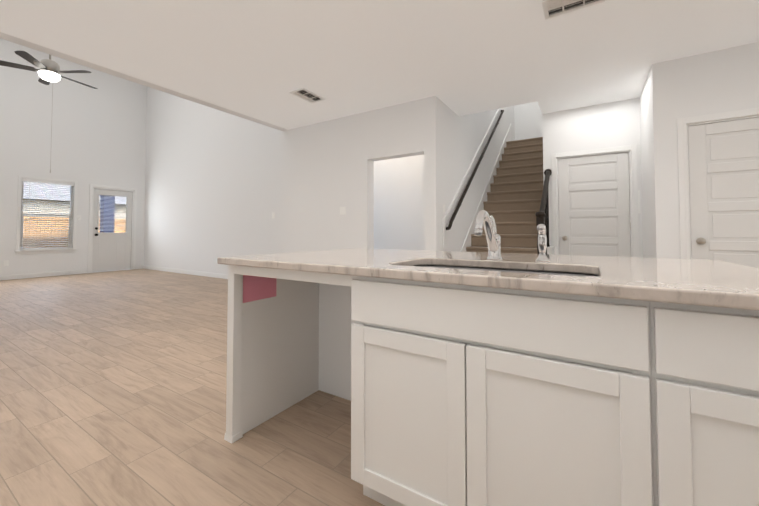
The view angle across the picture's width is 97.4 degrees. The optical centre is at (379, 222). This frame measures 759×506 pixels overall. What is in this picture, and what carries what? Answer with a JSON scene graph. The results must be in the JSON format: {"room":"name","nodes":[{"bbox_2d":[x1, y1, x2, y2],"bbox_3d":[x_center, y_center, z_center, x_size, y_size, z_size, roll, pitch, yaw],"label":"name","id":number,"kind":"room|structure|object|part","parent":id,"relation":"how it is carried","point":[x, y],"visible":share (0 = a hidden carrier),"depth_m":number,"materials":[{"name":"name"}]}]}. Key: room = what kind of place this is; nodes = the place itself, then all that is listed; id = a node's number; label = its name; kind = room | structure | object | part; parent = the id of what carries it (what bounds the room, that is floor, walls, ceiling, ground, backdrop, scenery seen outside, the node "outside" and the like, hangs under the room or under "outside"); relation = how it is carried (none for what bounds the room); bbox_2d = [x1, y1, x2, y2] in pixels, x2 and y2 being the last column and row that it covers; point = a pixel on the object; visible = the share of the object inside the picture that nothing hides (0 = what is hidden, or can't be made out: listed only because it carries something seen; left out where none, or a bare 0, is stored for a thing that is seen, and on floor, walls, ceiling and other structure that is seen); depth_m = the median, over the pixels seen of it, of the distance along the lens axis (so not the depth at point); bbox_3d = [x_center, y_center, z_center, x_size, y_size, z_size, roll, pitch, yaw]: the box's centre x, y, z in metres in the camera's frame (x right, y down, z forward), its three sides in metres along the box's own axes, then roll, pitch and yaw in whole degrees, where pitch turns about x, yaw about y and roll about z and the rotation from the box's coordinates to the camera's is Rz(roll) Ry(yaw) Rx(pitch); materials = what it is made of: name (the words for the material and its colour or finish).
{"room":"kitchen","nodes":[
{"label":"kitchen","id":0,"kind":"room"},
{"bbox_2d":[0,32,287,275],"bbox_3d":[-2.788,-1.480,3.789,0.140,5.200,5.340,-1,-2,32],"label":"wall","id":1,"kind":"structure","parent":0,"point":[210,183],"depth_m":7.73,"materials":[{"name":"white paint"}]},
{"bbox_2d":[0,269,86,279],"bbox_3d":[-8.246,1.148,6.425,0.013,0.095,4.085,-1,-2,32],"label":"baseboard","id":2,"kind":"structure","parent":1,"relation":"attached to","point":[60,273],"depth_m":7.49,"materials":[{"name":"white paint"}]},
{"bbox_2d":[14,175,77,254],"bbox_3d":[-7.570,-0.151,7.614,0.165,1.710,1.025,-1,-2,32],"label":"window","id":3,"kind":"structure","parent":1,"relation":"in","point":[46,219],"depth_m":7.54,"materials":[{"name":"white plastic"}]},
{"bbox_2d":[20,178,73,249],"bbox_3d":[-7.554,-0.172,7.604,0.059,1.554,0.867,-1,-2,32],"label":"window blind","id":4,"kind":"object","parent":3,"relation":"attached to","point":[44,181],"visible":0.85,"depth_m":7.57,"materials":[{"name":"white plastic"}]},
{"bbox_2d":[87,184,136,272],"bbox_3d":[-6.880,0.165,8.628,0.016,2.187,1.014,-1,-2,32],"label":"door frame","id":5,"kind":"structure","parent":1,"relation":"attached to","point":[90,222],"depth_m":8.37,"materials":[{"name":"white paint"}]},
{"bbox_2d":[91,187,133,272],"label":"back door","id":6,"kind":"structure","parent":1,"relation":"in","point":[111,250],"depth_m":8.62,"materials":[{"name":"white paint"}]},
{"bbox_2d":[99,195,126,230],"bbox_3d":[-6.920,-0.230,8.663,0.033,0.900,0.586,-1,-2,32],"label":"window blind","id":7,"kind":"object","parent":6,"relation":"attached to","point":[123,225],"visible":0.9,"depth_m":8.65,"materials":[{"name":"white plastic"}]},
{"bbox_3d":[-6.932,-0.216,8.671,0.005,0.951,0.594,-1,-2,32],"label":"glass","id":8,"kind":"part","parent":6,"relation":"part of","materials":[{"name":"clear glass"}]},
{"bbox_2d":[141,265,227,278],"bbox_3d":[-3.980,1.181,7.592,6.000,0.095,0.040,-1,-2,32],"label":"baseboard","id":9,"kind":"structure","parent":1,"relation":"attached to","point":[215,275],"depth_m":7.99,"materials":[{"name":"white paint"}]},
{"bbox_2d":[0,269,384,505],"bbox_3d":[-0.622,1.222,5.228,14.800,0.120,10.830,-1,-2,32],"label":"floor","id":10,"kind":"structure","parent":0,"point":[113,386],"depth_m":1.87,"materials":[{"name":"brown wood"}]},
{"bbox_2d":[224,266,758,505],"bbox_3d":[0.281,0.626,1.468,1.946,0.857,0.846,-1,-2,32],"label":"kitchen island","id":11,"kind":"object","parent":10,"relation":"on","point":[493,376],"depth_m":0.93,"materials":[{"name":"wood"}]},
{"bbox_2d":[217,248,758,313],"bbox_3d":[0.356,0.182,1.537,2.011,0.032,1.090,-1,-2,32],"label":"island countertop","id":12,"kind":"structure","parent":11,"relation":"on","point":[711,284],"depth_m":1.03,"materials":[{"name":"white stone"}]},
{"bbox_2d":[473,210,504,257],"bbox_3d":[0.455,0.057,1.403,0.068,0.212,0.305,-1,-2,32],"label":"faucet","id":13,"kind":"object","parent":12,"relation":"on","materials":[{"name":"silver metal"}]},
{"bbox_2d":[405,262,600,277],"bbox_3d":[0.405,0.287,1.237,0.750,0.219,0.440,-1,-2,32],"label":"sink","id":14,"kind":"object","parent":12,"relation":"in","point":[460,265],"depth_m":1.37,"materials":[{"name":"silver metal"}]},
{"bbox_2d":[533,224,552,261],"bbox_3d":[0.680,0.084,1.396,0.056,0.157,0.079,-1,-2,32],"label":"faucet","id":15,"kind":"object","parent":12,"relation":"on","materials":[{"name":"silver metal"}]},
{"bbox_2d":[443,108,554,254],"bbox_3d":[2.684,-0.718,6.195,1.226,3.813,5.270,-1,-2,32],"label":"staircase","id":16,"kind":"structure","parent":10,"relation":"on","point":[514,201],"depth_m":5.75,"materials":[{"name":"carpet"}]},
{"bbox_3d":[2.163,-0.415,4.378,0.110,0.741,1.059,-1,-2,32],"label":"handrail","id":17,"kind":"part","parent":16,"relation":"part of","materials":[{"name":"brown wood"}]},
{"bbox_2d":[288,98,423,252],"bbox_3d":[-0.438,-0.215,5.006,2.490,2.740,0.160,-1,-2,32],"label":"wall","id":18,"kind":"structure","parent":0,"point":[370,164],"depth_m":5.18,"materials":[{"name":"white paint"}]},
{"bbox_2d":[340,207,345,214],"label":"switch plates","id":19,"kind":"object","parent":18,"relation":"attached to","point":[342,212],"depth_m":4.97,"materials":[{"name":"white plastic"}]},
{"bbox_2d":[0,0,758,129],"bbox_3d":[-0.628,-3.228,5.476,14.340,3.310,10.430,-1,-2,32],"label":"ceiling","id":20,"kind":"structure","parent":0,"point":[259,59],"depth_m":3.09,"materials":[{"name":"white paint"}]},
{"bbox_2d":[0,51,97,172],"bbox_3d":[-5.410,-2.415,5.481,1.263,3.235,1.279,-1,-2,32],"label":"ceiling fan","id":21,"kind":"object","parent":20,"relation":"hanging from","point":[49,72],"visible":1,"depth_m":5.36,"materials":[{"name":"silver metal"}]},
{"bbox_3d":[-5.389,-2.369,5.447,0.270,0.120,0.270,-1,-2,32],"label":"lamp shade","id":22,"kind":"part","parent":21,"relation":"part of","materials":[{"name":"white glass"}]},
{"bbox_3d":[-5.389,-3.231,5.472,0.250,1.605,0.250,-1,-2,32],"label":"motor","id":23,"kind":"part","parent":21,"relation":"part of","materials":[{"name":"silver metal"}]},
{"bbox_3d":[-5.321,-1.618,5.369,0.019,1.635,0.079,-1,-2,32],"label":"cord","id":24,"kind":"part","parent":21,"relation":"part of","materials":[{"name":"silver metal"}]},
{"bbox_2d":[289,88,325,102],"bbox_3d":[-0.908,-1.601,4.230,0.240,0.014,0.400,-1,-2,32],"label":"ceiling vent","id":25,"kind":"object","parent":20,"relation":"in","point":[306,95],"visible":1,"depth_m":4.22,"materials":[{"name":"silver metal"}]},
{"bbox_2d":[542,0,604,19],"bbox_3d":[1.448,-1.650,2.492,0.400,0.014,0.240,-1,-2,32],"label":"ceiling vent","id":26,"kind":"object","parent":20,"relation":"in","point":[553,8],"visible":1,"depth_m":2.54,"materials":[{"name":"silver metal"}]},
{"bbox_2d":[424,96,515,251],"bbox_3d":[2.109,-1.750,6.615,0.160,5.900,5.520,-1,-2,32],"label":"wall","id":27,"kind":"structure","parent":0,"point":[452,141],"depth_m":4.74,"materials":[{"name":"white paint"}]},
{"bbox_2d":[516,102,535,139],"bbox_3d":[4.069,-1.695,8.561,1.050,5.900,0.140,-1,-2,32],"label":"wall","id":28,"kind":"structure","parent":0,"point":[525,113],"depth_m":8.67,"materials":[{"name":"white paint"}]},
{"bbox_2d":[536,101,555,245],"bbox_3d":[3.347,-1.759,6.281,0.148,5.900,4.770,-1,-2,32],"label":"wall","id":29,"kind":"structure","parent":0,"point":[545,123],"depth_m":4.84,"materials":[{"name":"white paint"}]},
{"bbox_2d":[556,98,639,256],"bbox_3d":[3.018,-0.229,4.531,1.110,2.740,0.130,-1,-2,32],"label":"wall","id":30,"kind":"structure","parent":0,"point":[612,124],"depth_m":4.52,"materials":[{"name":"white paint"}]},
{"bbox_2d":[557,150,632,256],"bbox_3d":[2.911,0.105,4.548,0.856,2.073,0.196,-1,-2,32],"label":"door","id":31,"kind":"structure","parent":30,"relation":"in","point":[594,209],"depth_m":4.53,"materials":[{"name":"paint"},{"name":"metal"}]},
{"bbox_2d":[551,144,638,256],"bbox_3d":[2.889,0.073,4.513,0.980,2.135,0.022,-1,-2,32],"label":"door frame","id":32,"kind":"structure","parent":30,"relation":"attached to","point":[634,200],"depth_m":4.40,"materials":[{"name":"white paint"}]},
{"bbox_2d":[636,76,651,257],"bbox_3d":[3.169,-0.248,3.840,0.180,2.740,0.840,-1,-2,32],"label":"wall","id":33,"kind":"structure","parent":0,"point":[644,170],"depth_m":4.03,"materials":[{"name":"white paint"}]},
{"bbox_2d":[648,42,758,258],"bbox_3d":[4.192,-0.284,2.602,3.190,2.740,0.130,-1,-2,32],"label":"wall","id":34,"kind":"structure","parent":0,"point":[724,80],"depth_m":3.31,"materials":[{"name":"white paint"}]},
{"bbox_2d":[677,108,758,258],"bbox_3d":[3.364,0.031,3.023,0.970,2.135,0.022,-1,-2,32],"label":"door frame","id":35,"kind":"structure","parent":34,"relation":"attached to","point":[683,187],"depth_m":3.26,"materials":[{"name":"white paint"}]},
{"bbox_2d":[686,115,758,267],"bbox_3d":[3.386,0.063,3.058,0.846,2.073,0.196,-1,-2,32],"label":"closet door","id":36,"kind":"structure","parent":34,"relation":"in","point":[723,179],"depth_m":3.14,"materials":[{"name":"white paint"}]},
{"bbox_3d":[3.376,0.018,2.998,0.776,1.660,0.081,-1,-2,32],"label":"knob","id":37,"kind":"part","parent":36,"relation":"part of","materials":[{"name":"silver metal"}]},
{"label":"outside","id":38,"kind":"structure","parent":0,"visible":0},
{"bbox_2d":[23,181,125,247],"bbox_3d":[-36.404,-0.620,26.117,68.240,5.650,85.000,-1,-2,32],"label":"yard","id":39,"kind":"structure","parent":38,"point":[58,190],"depth_m":13.90,"materials":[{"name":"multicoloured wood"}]}
]}

